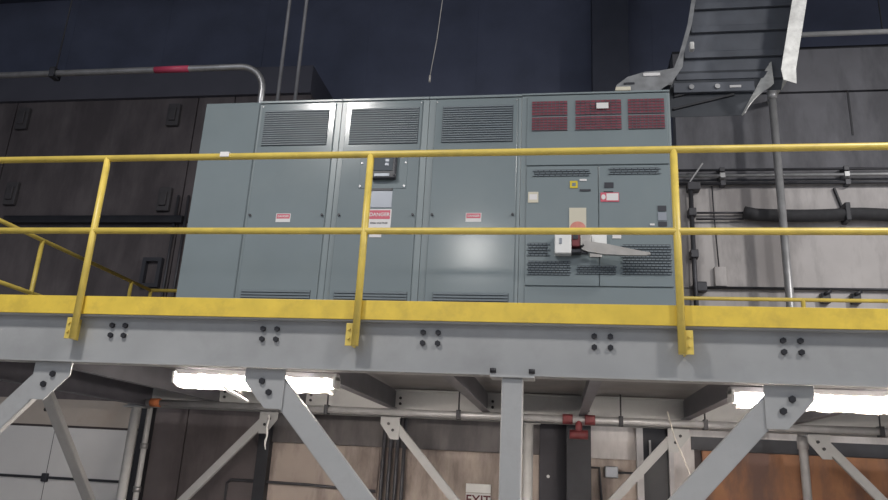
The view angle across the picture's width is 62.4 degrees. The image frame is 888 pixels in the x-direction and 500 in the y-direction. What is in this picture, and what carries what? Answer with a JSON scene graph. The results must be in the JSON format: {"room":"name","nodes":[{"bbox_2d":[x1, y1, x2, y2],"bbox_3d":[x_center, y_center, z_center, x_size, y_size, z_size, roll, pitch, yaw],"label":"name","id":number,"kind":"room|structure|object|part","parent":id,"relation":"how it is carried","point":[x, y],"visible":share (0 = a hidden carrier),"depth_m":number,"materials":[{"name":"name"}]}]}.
{"room":"factory interior","nodes":[
{"label":"factory interior","id":0,"kind":"room"},
{"bbox_2d":[0,0,60,3],"bbox_3d":[-1.255,-6.896,4.740,22.000,0.200,16.200,0,-17,9],"label":"ceiling","id":1,"kind":"structure","parent":0,"point":[1,1],"depth_m":13.32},
{"bbox_2d":[801,0,887,36],"bbox_3d":[6.011,-3.776,9.200,4.800,2.392,0.062,0,-17,9],"label":"pipe","id":2,"kind":"object","parent":1,"relation":"hanging from","point":[869,31],"visible":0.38,"depth_m":9.00,"materials":[{"name":"metal"}]},
{"bbox_3d":[-0.991,-6.049,6.447,22.000,0.400,8.120,0,-17,9],"label":"trim","id":3,"kind":"structure","parent":1,"relation":"attached to","visible":0},
{"bbox_2d":[429,0,442,82],"bbox_3d":[0.138,-3.600,7.624,0.369,4.160,0.020,0,-17,9],"label":"hanging wire","id":4,"kind":"object","parent":3,"relation":"hanging from","point":[442,0],"visible":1,"depth_m":7.14,"materials":[{"name":"grey metal"}]},
{"bbox_2d":[616,0,806,116],"bbox_3d":[2.523,-3.262,7.091,1.862,4.315,0.712,0,-17,9],"label":"cable tray","id":5,"kind":"object","parent":3,"relation":"hanging from","point":[732,52],"visible":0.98,"depth_m":6.90,"materials":[{"name":"metal"}]},
{"bbox_3d":[2.508,-1.511,6.821,0.720,0.100,0.035,0,-17,9],"label":"splice plate","id":6,"kind":"part","parent":5,"relation":"part of","materials":[{"name":"metal"}]},
{"bbox_3d":[2.890,-1.498,6.750,0.314,0.573,0.092,5,-17,-7],"label":"rail","id":7,"kind":"part","parent":5,"relation":"part of","materials":[{"name":"grey metal"}]},
{"bbox_2d":[0,0,887,145],"bbox_3d":[0.039,-2.098,11.509,22.500,5.100,0.206,0,-17,9],"label":"wall","id":8,"kind":"structure","parent":0,"point":[359,49],"depth_m":11.95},
{"bbox_2d":[591,0,629,91],"bbox_3d":[2.444,-2.143,10.771,0.520,5.000,0.480,0,-17,9],"label":"trim","id":9,"kind":"structure","parent":8,"relation":"attached to","point":[609,18],"depth_m":10.80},
{"bbox_2d":[0,47,887,499],"bbox_3d":[-0.600,0.786,9.148,22.000,6.950,0.250,0,-17,9],"label":"wall","id":10,"kind":"structure","parent":0,"point":[185,443],"depth_m":8.97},
{"bbox_2d":[2,182,20,205],"bbox_3d":[-6.097,-0.797,10.319,0.180,0.340,0.089,0,-17,9],"label":"wall bracket","id":11,"kind":"object","parent":10,"relation":"attached to","point":[12,188],"visible":1,"depth_m":10.29,"materials":[{"name":"black metal"}]},
{"bbox_2d":[14,108,31,129],"bbox_3d":[-6.137,-1.915,10.674,0.180,0.340,0.089,0,-17,9],"label":"wall bracket","id":12,"kind":"object","parent":10,"relation":"attached to","point":[24,114],"visible":1,"depth_m":10.64,"materials":[{"name":"black metal"}]},
{"bbox_2d":[0,425,137,499],"bbox_3d":[-5.048,3.130,8.938,2.500,1.900,0.130,0,-17,9],"label":"door","id":13,"kind":"structure","parent":10,"relation":"in","point":[33,463],"depth_m":9.02,"materials":[{"name":"metal"}]},
{"bbox_2d":[0,397,141,428],"bbox_3d":[-4.964,2.055,9.312,2.540,0.320,0.035,0,-17,9],"label":"trim","id":14,"kind":"structure","parent":10,"relation":"attached to","point":[90,413],"depth_m":9.23,"materials":[{"name":"beige paint"}]},
{"bbox_2d":[3,215,183,224],"bbox_3d":[-4.789,-0.409,9.988,2.650,0.100,0.099,0,-17,9],"label":"wall rail","id":15,"kind":"object","parent":10,"relation":"attached to","point":[65,219],"visible":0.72,"depth_m":9.94,"materials":[{"name":"metal"}]},
{"bbox_2d":[127,408,156,499],"bbox_3d":[-3.688,2.801,8.824,0.140,2.600,0.120,0,-17,9],"label":"trim","id":16,"kind":"structure","parent":10,"relation":"attached to","point":[144,410],"depth_m":8.88,"materials":[{"name":"metal"}]},
{"bbox_2d":[139,257,164,287],"bbox_3d":[-3.846,0.298,9.636,0.270,0.400,0.069,0,-17,9],"label":"wall frame","id":17,"kind":"object","parent":10,"relation":"attached to","point":[146,260],"visible":0.86,"depth_m":9.62,"materials":[{"name":"black metal"}]},
{"bbox_2d":[156,187,172,211],"bbox_3d":[-3.790,-0.689,9.926,0.180,0.340,0.089,0,-17,9],"label":"wall bracket","id":18,"kind":"object","parent":10,"relation":"attached to","point":[165,194],"visible":1,"depth_m":9.89,"materials":[{"name":"black metal"}]},
{"bbox_2d":[0,65,332,103],"bbox_3d":[-6.463,-2.159,11.613,9.620,0.420,1.560,0,-17,9],"label":"trim","id":19,"kind":"structure","parent":10,"relation":"attached to","point":[236,83],"depth_m":10.48,"materials":[{"name":"black metal"}]},
{"bbox_2d":[160,195,179,296],"bbox_3d":[-3.649,0.388,9.573,0.032,2.350,0.034,0,-17,9],"label":"conduit","id":20,"kind":"object","parent":10,"relation":"attached to","point":[178,196],"visible":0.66,"depth_m":9.67,"materials":[{"name":"black metal"}]},
{"bbox_2d":[165,103,181,126],"bbox_3d":[-3.805,-1.903,10.307,0.180,0.340,0.089,0,-17,9],"label":"wall bracket","id":21,"kind":"object","parent":10,"relation":"attached to","point":[174,110],"visible":1,"depth_m":10.27,"materials":[{"name":"black metal"}]},
{"bbox_2d":[171,195,189,296],"bbox_3d":[-3.501,0.389,9.549,0.032,2.350,0.034,0,-17,9],"label":"conduit","id":22,"kind":"object","parent":10,"relation":"attached to","point":[188,196],"visible":0.66,"depth_m":9.66,"materials":[{"name":"black metal"}]},
{"bbox_2d":[251,425,273,499],"bbox_3d":[-2.148,2.806,8.572,0.140,2.600,0.140,0,-17,9],"label":"trim","id":23,"kind":"structure","parent":10,"relation":"attached to","point":[263,457],"depth_m":8.59,"materials":[{"name":"metal"}]},
{"bbox_2d":[223,478,375,499],"bbox_3d":[-1.713,3.371,8.317,1.816,1.415,0.032,0,-17,9],"label":"conduit","id":24,"kind":"object","parent":10,"relation":"attached to","point":[230,479],"visible":0.86,"depth_m":8.53,"materials":[{"name":"black metal"}]},
{"bbox_2d":[272,413,539,454],"bbox_3d":[-0.477,1.991,8.614,3.180,0.650,0.070,0,-17,9],"label":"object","id":25,"kind":"structure","parent":10,"relation":"attached to","point":[432,434],"depth_m":8.52,"materials":[{"name":"metal"}]},
{"bbox_2d":[466,483,490,499],"bbox_3d":[0.382,2.779,8.215,0.280,0.300,0.044,0,-17,9],"label":"exit sign","id":26,"kind":"object","parent":10,"relation":"attached to","point":[477,490],"visible":1,"depth_m":8.22,"materials":[{"name":"white plastic"}]},
{"bbox_2d":[539,424,565,499],"bbox_3d":[1.189,2.978,8.041,0.300,2.300,0.080,0,-17,9],"label":"door","id":27,"kind":"structure","parent":10,"relation":"in","point":[552,448],"depth_m":8.20,"materials":[{"name":"grey metal"}]},
{"bbox_2d":[591,466,632,499],"bbox_3d":[1.838,2.752,7.978,0.480,0.761,0.079,0,-17,9],"label":"wall box","id":28,"kind":"object","parent":10,"relation":"attached to","point":[610,471],"visible":0.9,"depth_m":8.04,"materials":[{"name":"grey metal"}]},
{"bbox_2d":[591,426,635,459],"bbox_3d":[1.895,2.011,8.249,0.500,0.660,0.050,0,-17,9],"label":"wall panel","id":29,"kind":"object","parent":10,"relation":"attached to","point":[607,442],"depth_m":8.18,"materials":[{"name":"metal"}]},
{"bbox_2d":[635,428,644,499],"bbox_3d":[2.123,2.878,7.895,0.070,2.500,0.120,0,-17,9],"label":"trim","id":30,"kind":"structure","parent":10,"relation":"attached to","point":[639,431],"depth_m":8.02,"materials":[{"name":"grey metal"}]},
{"bbox_2d":[643,428,669,499],"bbox_3d":[2.291,2.983,7.868,0.270,2.300,0.080,0,-17,9],"label":"door","id":31,"kind":"structure","parent":10,"relation":"in","point":[656,479],"depth_m":8.02,"materials":[{"name":"metal"}]},
{"bbox_2d":[667,429,674,496],"bbox_3d":[2.449,2.880,7.844,0.050,2.500,0.120,0,-17,9],"label":"trim","id":32,"kind":"structure","parent":10,"relation":"attached to","point":[670,454],"depth_m":7.93,"materials":[{"name":"grey metal"}]},
{"bbox_2d":[674,430,694,490],"bbox_3d":[2.594,2.893,7.864,0.230,2.500,0.050,0,-17,9],"label":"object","id":33,"kind":"structure","parent":10,"relation":"attached to","point":[681,473],"depth_m":8.01,"materials":[{"name":"concrete"}]},
{"bbox_2d":[686,182,700,305],"bbox_3d":[2.950,0.438,8.503,0.150,2.600,0.130,0,-17,9],"label":"conduit","id":34,"kind":"object","parent":10,"relation":"attached to","point":[692,187],"visible":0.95,"depth_m":8.66,"materials":[{"name":"black metal"}]},
{"bbox_2d":[689,163,702,181],"bbox_3d":[3.048,-0.935,8.858,0.173,0.249,0.016,0,-17,9],"label":"diagonal rod","id":35,"kind":"object","parent":34,"relation":"on","point":[702,163],"visible":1,"depth_m":8.85,"materials":[{"name":"grey metal"}]},
{"bbox_2d":[711,186,726,285],"bbox_3d":[3.245,-0.175,8.690,0.130,1.250,0.048,0,-17,9],"label":"box","id":36,"kind":"object","parent":10,"relation":"attached to","point":[720,278],"visible":1,"depth_m":8.54,"materials":[{"name":"metal"}]},
{"bbox_3d":[3.228,-0.286,8.723,0.041,1.020,0.016,0,-17,9],"label":"cord","id":37,"kind":"part","parent":36,"relation":"part of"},
{"bbox_2d":[662,44,887,93],"bbox_3d":[6.810,-2.330,9.656,7.550,0.050,1.450,0,-17,9],"label":"pipe","id":38,"kind":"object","parent":10,"relation":"attached to","point":[667,87],"depth_m":9.26,"materials":[{"name":"metal"}]},
{"bbox_2d":[678,171,887,180],"bbox_3d":[5.564,-0.877,8.543,5.550,0.066,0.120,0,-17,9],"label":"conduit","id":39,"kind":"object","parent":10,"relation":"attached to","point":[846,174],"visible":0.87,"depth_m":8.72,"materials":[{"name":"grey metal"}]},
{"bbox_2d":[678,166,887,173],"bbox_3d":[5.568,-0.949,8.565,5.550,0.056,0.120,0,-17,9],"label":"conduit","id":40,"kind":"object","parent":10,"relation":"attached to","point":[844,168],"visible":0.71,"depth_m":8.75,"materials":[{"name":"grey metal"}]},
{"bbox_2d":[679,179,887,187],"bbox_3d":[5.559,-0.781,8.514,5.550,0.068,0.120,0,-17,9],"label":"conduit","id":41,"kind":"object","parent":10,"relation":"attached to","point":[847,182],"visible":0.96,"depth_m":8.69,"materials":[{"name":"grey metal"}]},
{"bbox_2d":[691,436,887,458],"bbox_3d":[6.447,2.147,7.492,7.550,0.140,0.060,0,-17,9],"label":"trim","id":42,"kind":"structure","parent":10,"relation":"attached to","point":[697,443],"depth_m":7.89,"materials":[{"name":"metal"}]},
{"bbox_2d":[697,281,887,292],"bbox_3d":[5.555,0.445,8.109,5.320,0.120,0.098,0,-17,9],"label":"conduit","id":43,"kind":"object","parent":10,"relation":"attached to","point":[702,286],"visible":0.82,"depth_m":8.38,"materials":[{"name":"grey metal"}]},
{"bbox_2d":[742,187,887,224],"bbox_3d":[4.962,-0.534,8.466,2.900,0.459,0.180,0,-17,9],"label":"insulated pipe","id":44,"kind":"object","parent":10,"relation":"attached to","point":[845,213],"visible":0.97,"depth_m":8.46,"materials":[{"name":"rubber"}]},
{"bbox_2d":[696,218,743,219],"bbox_3d":[3.275,-0.367,8.709,0.540,0.026,0.025,0,-17,9],"label":"pipe","id":45,"kind":"object","parent":44,"relation":"attached to","point":[696,218],"visible":1,"depth_m":8.70,"materials":[{"name":"grey metal"}]},
{"bbox_2d":[697,212,742,213],"bbox_3d":[3.279,-0.443,8.732,0.540,0.026,0.025,0,-17,9],"label":"pipe","id":46,"kind":"object","parent":44,"relation":"attached to","point":[697,212],"visible":1,"depth_m":8.72,"materials":[{"name":"grey metal"}]},
{"bbox_2d":[819,290,831,303],"bbox_3d":[4.308,0.529,8.268,0.107,0.146,0.117,0,-17,9],"label":"clip","id":47,"kind":"object","parent":10,"relation":"attached to","point":[826,294],"visible":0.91,"depth_m":8.25,"materials":[{"name":"grey metal"}]},
{"bbox_2d":[847,91,853,134],"bbox_3d":[4.961,-1.667,8.960,0.020,0.590,0.038,0,-17,9],"label":"trim","id":48,"kind":"structure","parent":10,"relation":"attached to","point":[852,130],"depth_m":8.94,"materials":[{"name":"metal"}]},
{"bbox_2d":[849,290,862,304],"bbox_3d":[4.624,0.530,8.219,0.107,0.146,0.117,0,-17,9],"label":"clip","id":49,"kind":"object","parent":10,"relation":"attached to","point":[857,295],"visible":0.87,"depth_m":8.20,"materials":[{"name":"grey metal"}]},
{"bbox_3d":[-1.851,2.055,1.240,22.000,0.200,14.700,0,-17,9],"label":"floor","id":50,"kind":"structure","parent":0,"visible":0},
{"bbox_2d":[132,407,152,499],"bbox_3d":[-3.449,2.723,8.218,0.082,2.420,0.084,0,-17,9],"label":"conduit","id":51,"kind":"object","parent":50,"relation":"on","point":[144,445],"visible":0.87,"depth_m":8.32,"materials":[{"name":"metal"}]},
{"bbox_2d":[378,429,386,499],"bbox_3d":[-0.723,2.798,8.300,0.044,2.600,0.044,0,-17,9],"label":"conduit","id":52,"kind":"object","parent":50,"relation":"on","point":[384,432],"visible":0.48,"depth_m":8.38,"materials":[{"name":"black metal"}]},
{"bbox_2d":[385,438,392,499],"bbox_3d":[-0.644,2.799,8.287,0.044,2.600,0.044,0,-17,9],"label":"conduit","id":53,"kind":"object","parent":50,"relation":"on","point":[390,440],"visible":0.48,"depth_m":8.36,"materials":[{"name":"black metal"}]},
{"bbox_2d":[392,418,400,499],"bbox_3d":[-0.565,2.799,8.275,0.044,2.600,0.044,0,-17,9],"label":"conduit","id":54,"kind":"object","parent":50,"relation":"on","point":[397,441],"visible":0.48,"depth_m":8.35,"materials":[{"name":"black metal"}]},
{"bbox_2d":[399,389,407,499],"bbox_3d":[-0.486,2.799,8.262,0.044,2.600,0.044,0,-17,9],"label":"conduit","id":55,"kind":"object","parent":50,"relation":"on","point":[405,419],"visible":0.48,"depth_m":8.35,"materials":[{"name":"black metal"}]},
{"bbox_2d":[0,312,887,499],"bbox_3d":[0.654,2.146,5.678,9.330,2.460,3.910,0,-17,9],"label":"platform","id":56,"kind":"object","parent":50,"relation":"on","point":[132,360],"visible":0.95,"depth_m":4.47,"materials":[{"name":"grey paint"}]},
{"bbox_3d":[-2.479,0.824,4.620,0.255,0.234,0.010,0,-17,9],"label":"gusset plate","id":57,"kind":"part","parent":56,"relation":"part of","materials":[{"name":"grey paint"}]},
{"bbox_2d":[0,218,150,296],"bbox_3d":[-3.813,0.420,6.855,0.041,1.069,3.700,0,-17,9],"label":"guard rail","id":58,"kind":"object","parent":56,"relation":"on","point":[43,241],"visible":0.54,"depth_m":6.90,"materials":[{"name":"yellow metal"}]},
{"bbox_3d":[-3.813,0.420,6.855,0.039,0.040,3.700,0,-17,9],"label":"rail","id":59,"kind":"part","parent":58,"relation":"part of","materials":[{"name":"yellow metal"}]},
{"bbox_3d":[-3.824,0.409,6.786,0.041,1.049,0.042,0,-17,9],"label":"post","id":60,"kind":"part","parent":58,"relation":"part of","materials":[{"name":"yellow metal"}]},
{"bbox_3d":[-3.599,0.861,8.231,0.041,1.049,0.042,0,-17,9],"label":"post","id":61,"kind":"part","parent":58,"relation":"part of","materials":[{"name":"yellow metal"}]},
{"bbox_3d":[-3.512,1.792,8.365,0.250,0.012,0.150,0,-17,9],"label":"cap plate","id":62,"kind":"part","parent":56,"relation":"part of","materials":[{"name":"grey paint"}]},
{"bbox_2d":[171,369,246,385],"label":"fluorescent light","id":63,"kind":"object","parent":56,"relation":"attached to","point":[227,377],"depth_m":5.25,"materials":[{"name":"beige plastic"}]},
{"bbox_2d":[221,385,248,401],"bbox_3d":[-1.446,0.992,5.073,0.208,0.112,0.025,2,-17,3],"label":"scrap","id":64,"kind":"object","parent":63,"relation":"hanging from","point":[229,391],"visible":1,"depth_m":5.07,"materials":[{"name":"white"}]},
{"bbox_2d":[176,102,260,297],"bbox_3d":[-1.815,-0.071,6.779,0.508,2.163,1.326,0,-17,9],"label":"tall cabinet","id":65,"kind":"object","parent":56,"relation":"on","point":[209,268],"visible":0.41,"depth_m":6.20,"materials":[{"name":"grey metal"}]},
{"bbox_2d":[0,0,265,102],"bbox_3d":[-6.625,-3.389,8.611,10.022,4.753,0.110,0,-17,9],"label":"conduit","id":66,"kind":"object","parent":65,"relation":"attached to","point":[54,73],"visible":0.84,"depth_m":7.58,"materials":[{"name":"metal"}]},
{"bbox_2d":[275,0,291,100],"bbox_3d":[-1.579,-3.336,7.915,0.064,4.749,0.052,0,-17,9],"label":"conduit","id":67,"kind":"object","parent":65,"relation":"on","point":[289,1],"visible":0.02,"depth_m":7.50,"materials":[{"name":"metal"}]},
{"bbox_2d":[293,0,307,99],"bbox_3d":[-1.396,-3.335,7.886,0.064,4.749,0.052,0,-17,9],"label":"conduit","id":68,"kind":"object","parent":65,"relation":"on","point":[306,1],"visible":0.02,"depth_m":7.47,"materials":[{"name":"metal"}]},
{"bbox_3d":[-1.082,0.831,4.400,0.255,0.234,0.010,0,-17,9],"label":"gusset plate","id":69,"kind":"part","parent":56,"relation":"part of","materials":[{"name":"grey paint"}]},
{"bbox_3d":[-1.919,1.884,8.004,0.209,0.234,0.010,0,-17,9],"label":"gusset plate","id":70,"kind":"part","parent":56,"relation":"part of","materials":[{"name":"grey paint"}]},
{"bbox_2d":[235,99,342,299],"bbox_3d":[-1.197,-0.074,6.669,0.743,2.167,1.354,0,-17,9],"label":"tall cabinet","id":71,"kind":"object","parent":56,"relation":"on","point":[283,193],"visible":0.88,"depth_m":6.09,"materials":[{"name":"metal"}]},
{"bbox_2d":[240,289,310,298],"bbox_3d":[-1.354,0.477,5.822,0.580,0.330,0.005,0,-17,9],"label":"vent","id":72,"kind":"object","parent":71,"relation":"attached to","point":[244,293],"depth_m":5.85,"materials":[{"name":"metal"}]},
{"bbox_2d":[261,109,329,145],"bbox_3d":[-1.274,-1.048,6.287,0.580,0.333,0.005,0,-17,9],"label":"vent","id":73,"kind":"object","parent":71,"relation":"attached to","point":[279,127],"depth_m":6.28,"materials":[{"name":"metal"}]},
{"bbox_2d":[286,372,340,389],"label":"fluorescent light","id":74,"kind":"object","parent":56,"relation":"attached to","point":[314,380],"depth_m":5.13,"materials":[{"name":"beige plastic"}]},
{"bbox_2d":[323,97,429,300],"bbox_3d":[-0.457,-0.077,6.530,0.758,2.167,1.400,0,-17,9],"label":"tall cabinet","id":75,"kind":"object","parent":56,"relation":"on","point":[392,264],"visible":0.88,"depth_m":5.97,"materials":[{"name":"metal"}]},
{"bbox_2d":[333,291,406,300],"bbox_3d":[-0.584,0.481,5.701,0.590,0.330,0.005,0,-17,9],"label":"vent","id":76,"kind":"object","parent":75,"relation":"attached to","point":[337,295],"depth_m":5.73,"materials":[{"name":"metal"}]},
{"bbox_3d":[-0.509,-0.415,5.969,0.175,0.145,0.004,0,-17,9],"label":"name plate","id":77,"kind":"part","parent":75,"relation":"part of","materials":[{"name":"white plastic"}]},
{"bbox_3d":[-0.500,-0.644,6.039,0.400,0.295,0.006,0,-17,9],"label":"meter plate","id":78,"kind":"part","parent":75,"relation":"part of","materials":[{"name":"grey metal"}]},
{"bbox_2d":[348,107,419,144],"bbox_3d":[-0.503,-1.044,6.165,0.590,0.333,0.005,0,-17,9],"label":"vent","id":79,"kind":"object","parent":75,"relation":"attached to","point":[366,125],"depth_m":6.16,"materials":[{"name":"metal"}]},
{"bbox_3d":[-0.576,1.891,7.793,0.209,0.234,0.010,0,-17,9],"label":"gusset plate","id":80,"kind":"part","parent":56,"relation":"part of","materials":[{"name":"grey paint"}]},
{"bbox_2d":[0,142,887,356],"bbox_3d":[0.439,-0.022,4.372,9.294,1.251,0.108,0,-17,9],"label":"guard rail","id":81,"kind":"object","parent":56,"relation":"on","point":[680,315],"visible":1,"depth_m":4.37,"materials":[{"name":"yellow metal"}]},
{"bbox_3d":[-2.297,-0.032,4.769,0.044,1.225,0.044,0,-17,9],"label":"post","id":82,"kind":"part","parent":81,"relation":"part of","materials":[{"name":"yellow metal"}]},
{"bbox_3d":[-0.494,-0.023,4.485,0.044,1.225,0.044,0,-17,9],"label":"post","id":83,"kind":"part","parent":81,"relation":"part of","materials":[{"name":"yellow metal"}]},
{"bbox_3d":[0.490,-0.603,4.513,9.220,0.044,0.044,0,-17,9],"label":"rail","id":84,"kind":"part","parent":81,"relation":"part of","materials":[{"name":"yellow metal"}]},
{"bbox_3d":[0.464,-0.112,4.364,9.220,0.042,0.042,0,-17,9],"label":"rail","id":85,"kind":"part","parent":81,"relation":"part of","materials":[{"name":"yellow metal"}]},
{"bbox_3d":[1.338,-0.014,4.197,0.044,1.225,0.044,0,-17,9],"label":"post","id":86,"kind":"part","parent":81,"relation":"part of","materials":[{"name":"yellow metal"}]},
{"bbox_2d":[418,94,521,302],"bbox_3d":[0.305,-0.066,6.432,0.773,2.167,1.354,0,-17,9],"label":"tall cabinet","id":87,"kind":"object","parent":56,"relation":"on","point":[466,191],"visible":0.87,"depth_m":5.85,"materials":[{"name":"metal"}]},
{"bbox_2d":[432,292,508,302],"bbox_3d":[0.193,0.484,5.574,0.585,0.330,0.014,0,-17,9],"label":"vent","id":88,"kind":"object","parent":87,"relation":"attached to","point":[502,297],"depth_m":5.61,"materials":[{"name":"metal"}]},
{"bbox_2d":[441,105,512,142],"bbox_3d":[0.275,-1.040,6.043,0.585,0.333,0.005,0,-17,9],"label":"vent","id":89,"kind":"object","parent":87,"relation":"attached to","point":[459,123],"depth_m":6.03,"materials":[{"name":"metal"}]},
{"bbox_3d":[0.724,0.972,6.022,9.310,0.010,3.773,0,-17,9],"label":"deck plate","id":90,"kind":"part","parent":56,"relation":"part of","materials":[{"name":"grey metal"}]},
{"bbox_3d":[0.397,0.737,4.220,0.250,0.012,0.150,0,-17,9],"label":"cap plate","id":91,"kind":"part","parent":56,"relation":"part of","materials":[{"name":"grey paint"}]},
{"bbox_2d":[145,389,887,439],"bbox_3d":[1.065,1.658,7.371,8.750,0.450,0.160,0,-17,9],"label":"pipe","id":92,"kind":"object","parent":56,"relation":"hanging from","point":[880,431],"visible":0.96,"depth_m":7.33,"materials":[{"name":"grey metal"}]},
{"bbox_2d":[264,415,269,449],"bbox_3d":[-1.889,1.940,7.817,0.034,0.363,0.026,0,-17,9],"label":"rope","id":93,"kind":"object","parent":92,"relation":"hanging from","point":[265,440],"visible":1,"depth_m":7.81,"materials":[{"name":"white fabric"}]},
{"bbox_2d":[148,289,887,306],"bbox_3d":[1.006,0.998,7.915,9.241,1.070,0.044,0,-17,9],"label":"guard rail","id":94,"kind":"object","parent":56,"relation":"on","point":[803,301],"visible":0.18,"depth_m":7.66,"materials":[{"name":"yellow metal"}]},
{"bbox_3d":[3.713,1.021,7.486,0.043,1.049,0.044,0,-17,9],"label":"post","id":95,"kind":"part","parent":94,"relation":"part of","materials":[{"name":"yellow metal"}]},
{"bbox_3d":[0.884,1.815,7.674,0.250,0.012,0.150,0,-17,9],"label":"cap plate","id":96,"kind":"part","parent":56,"relation":"part of","materials":[{"name":"grey paint"}]},
{"bbox_2d":[518,90,675,304],"bbox_3d":[1.262,-0.079,6.226,1.178,2.169,1.470,0,-17,9],"label":"tall cabinet","id":97,"kind":"object","parent":56,"relation":"on","point":[599,190],"visible":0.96,"depth_m":5.70,"materials":[{"name":"metal"}]},
{"bbox_3d":[0.704,-0.416,5.780,0.080,0.090,0.004,0,-17,9],"label":"cream plate","id":98,"kind":"part","parent":97,"relation":"part of","materials":[{"name":"beige plastic"}]},
{"bbox_3d":[0.703,-0.418,5.780,0.060,0.045,0.002,0,-17,9],"label":"plate","id":99,"kind":"part","parent":97,"relation":"part of","materials":[{"name":"white plastic"}]},
{"bbox_2d":[532,101,566,115],"bbox_3d":[0.863,-1.156,5.986,0.283,0.130,0.008,0,-17,9],"label":"grille","id":100,"kind":"object","parent":97,"relation":"attached to","point":[539,108],"depth_m":5.98,"materials":[{"name":"metal"}]},
{"bbox_2d":[532,117,566,130],"bbox_3d":[0.856,-1.022,5.945,0.283,0.120,0.008,0,-17,9],"label":"grille","id":101,"kind":"object","parent":97,"relation":"attached to","point":[538,123],"depth_m":5.94,"materials":[{"name":"metal"}]},
{"bbox_3d":[0.914,-0.197,5.689,0.556,0.980,0.012,0,-17,9],"label":"door","id":102,"kind":"part","parent":97,"relation":"part of","materials":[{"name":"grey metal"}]},
{"bbox_2d":[570,221,585,227],"bbox_3d":[1.032,-0.195,5.657,0.120,0.055,0.002,0,-17,9],"label":"print","id":103,"kind":"object","parent":97,"relation":"attached to","point":[573,224],"depth_m":5.66},
{"bbox_3d":[1.221,-0.969,5.882,1.105,0.618,0.012,0,-17,9],"label":"panel","id":104,"kind":"part","parent":97,"relation":"part of","materials":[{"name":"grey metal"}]},
{"bbox_2d":[576,99,620,114],"bbox_3d":[1.246,-1.154,5.926,0.360,0.130,0.008,0,-17,9],"label":"grille","id":105,"kind":"object","parent":97,"relation":"attached to","point":[583,106],"depth_m":5.92,"materials":[{"name":"metal"}]},
{"bbox_2d":[576,116,621,129],"bbox_3d":[1.239,-1.021,5.883,0.360,0.120,0.004,0,-17,9],"label":"grille","id":106,"kind":"object","parent":97,"relation":"attached to","point":[582,122],"depth_m":5.88,"materials":[{"name":"metal"}]},
{"bbox_3d":[1.144,0.514,5.431,1.098,0.485,0.012,0,-17,9],"label":"panel","id":107,"kind":"part","parent":97,"relation":"part of","materials":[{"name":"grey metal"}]},
{"bbox_2d":[615,86,630,90],"bbox_3d":[1.461,-1.295,6.000,0.120,0.036,0.115,0,-17,9],"label":"block","id":108,"kind":"object","parent":97,"relation":"on","point":[628,88],"visible":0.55,"depth_m":5.95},
{"bbox_3d":[1.459,-0.194,5.603,0.536,0.980,0.012,0,-17,9],"label":"door","id":109,"kind":"part","parent":97,"relation":"part of","materials":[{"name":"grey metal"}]},
{"bbox_2d":[628,98,663,113],"bbox_3d":[1.617,-1.152,5.867,0.280,0.130,0.008,0,-17,9],"label":"grille","id":110,"kind":"object","parent":97,"relation":"attached to","point":[635,105],"depth_m":5.87,"materials":[{"name":"metal"}]},
{"bbox_2d":[628,115,664,128],"bbox_3d":[1.610,-1.018,5.827,0.280,0.120,0.008,0,-17,9],"label":"grille","id":111,"kind":"object","parent":97,"relation":"attached to","point":[634,121],"depth_m":5.82,"materials":[{"name":"metal"}]},
{"bbox_3d":[1.662,-0.256,5.581,0.063,0.065,0.004,0,-17,9],"label":"name plate","id":112,"kind":"part","parent":97,"relation":"part of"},
{"bbox_3d":[2.349,1.905,7.332,0.209,0.234,0.010,0,-17,9],"label":"gusset plate","id":113,"kind":"part","parent":56,"relation":"part of","materials":[{"name":"grey paint"}]},
{"bbox_2d":[667,411,690,474],"bbox_3d":[2.095,1.991,6.206,0.362,1.213,0.012,0,-17,9],"label":"rope","id":114,"kind":"object","parent":56,"relation":"hanging from","point":[667,411],"visible":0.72,"depth_m":6.31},
{"bbox_2d":[727,386,763,403],"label":"fluorescent light","id":115,"kind":"object","parent":56,"relation":"attached to","point":[754,394],"depth_m":4.68,"materials":[{"name":"beige plastic"}]},
{"bbox_3d":[1.857,0.846,3.937,0.255,0.234,0.010,0,-17,9],"label":"gusset plate","id":116,"kind":"part","parent":56,"relation":"part of","materials":[{"name":"grey paint"}]},
{"bbox_3d":[3.652,1.912,7.127,0.209,0.234,0.010,0,-17,9],"label":"gusset plate","id":117,"kind":"part","parent":56,"relation":"part of","materials":[{"name":"grey paint"}]},
{"bbox_2d":[811,389,887,407],"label":"fluorescent light","id":118,"kind":"object","parent":56,"relation":"attached to","point":[843,397],"depth_m":4.58,"materials":[{"name":"beige plastic"}]},
{"bbox_2d":[566,395,590,499],"bbox_3d":[1.521,1.346,8.298,0.260,5.600,0.200,0,-17,9],"label":"steel column","id":119,"kind":"structure","parent":50,"relation":"on","point":[578,451],"depth_m":7.90,"materials":[{"name":"black metal"}]},
{"bbox_2d":[766,90,811,499],"bbox_3d":[3.795,1.019,8.030,0.208,6.300,0.470,0,-17,9],"label":"standpipe","id":120,"kind":"object","parent":50,"relation":"on","point":[802,443],"visible":0.63,"depth_m":8.20,"materials":[{"name":"grey metal"}]},
{"bbox_2d":[701,451,887,499],"bbox_3d":[5.198,3.139,7.308,4.950,1.970,0.070,0,-17,9],"label":"plywood board","id":121,"kind":"object","parent":50,"relation":"on","point":[758,476],"visible":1,"depth_m":7.73,"materials":[{"name":"brown wood"}]}
]}

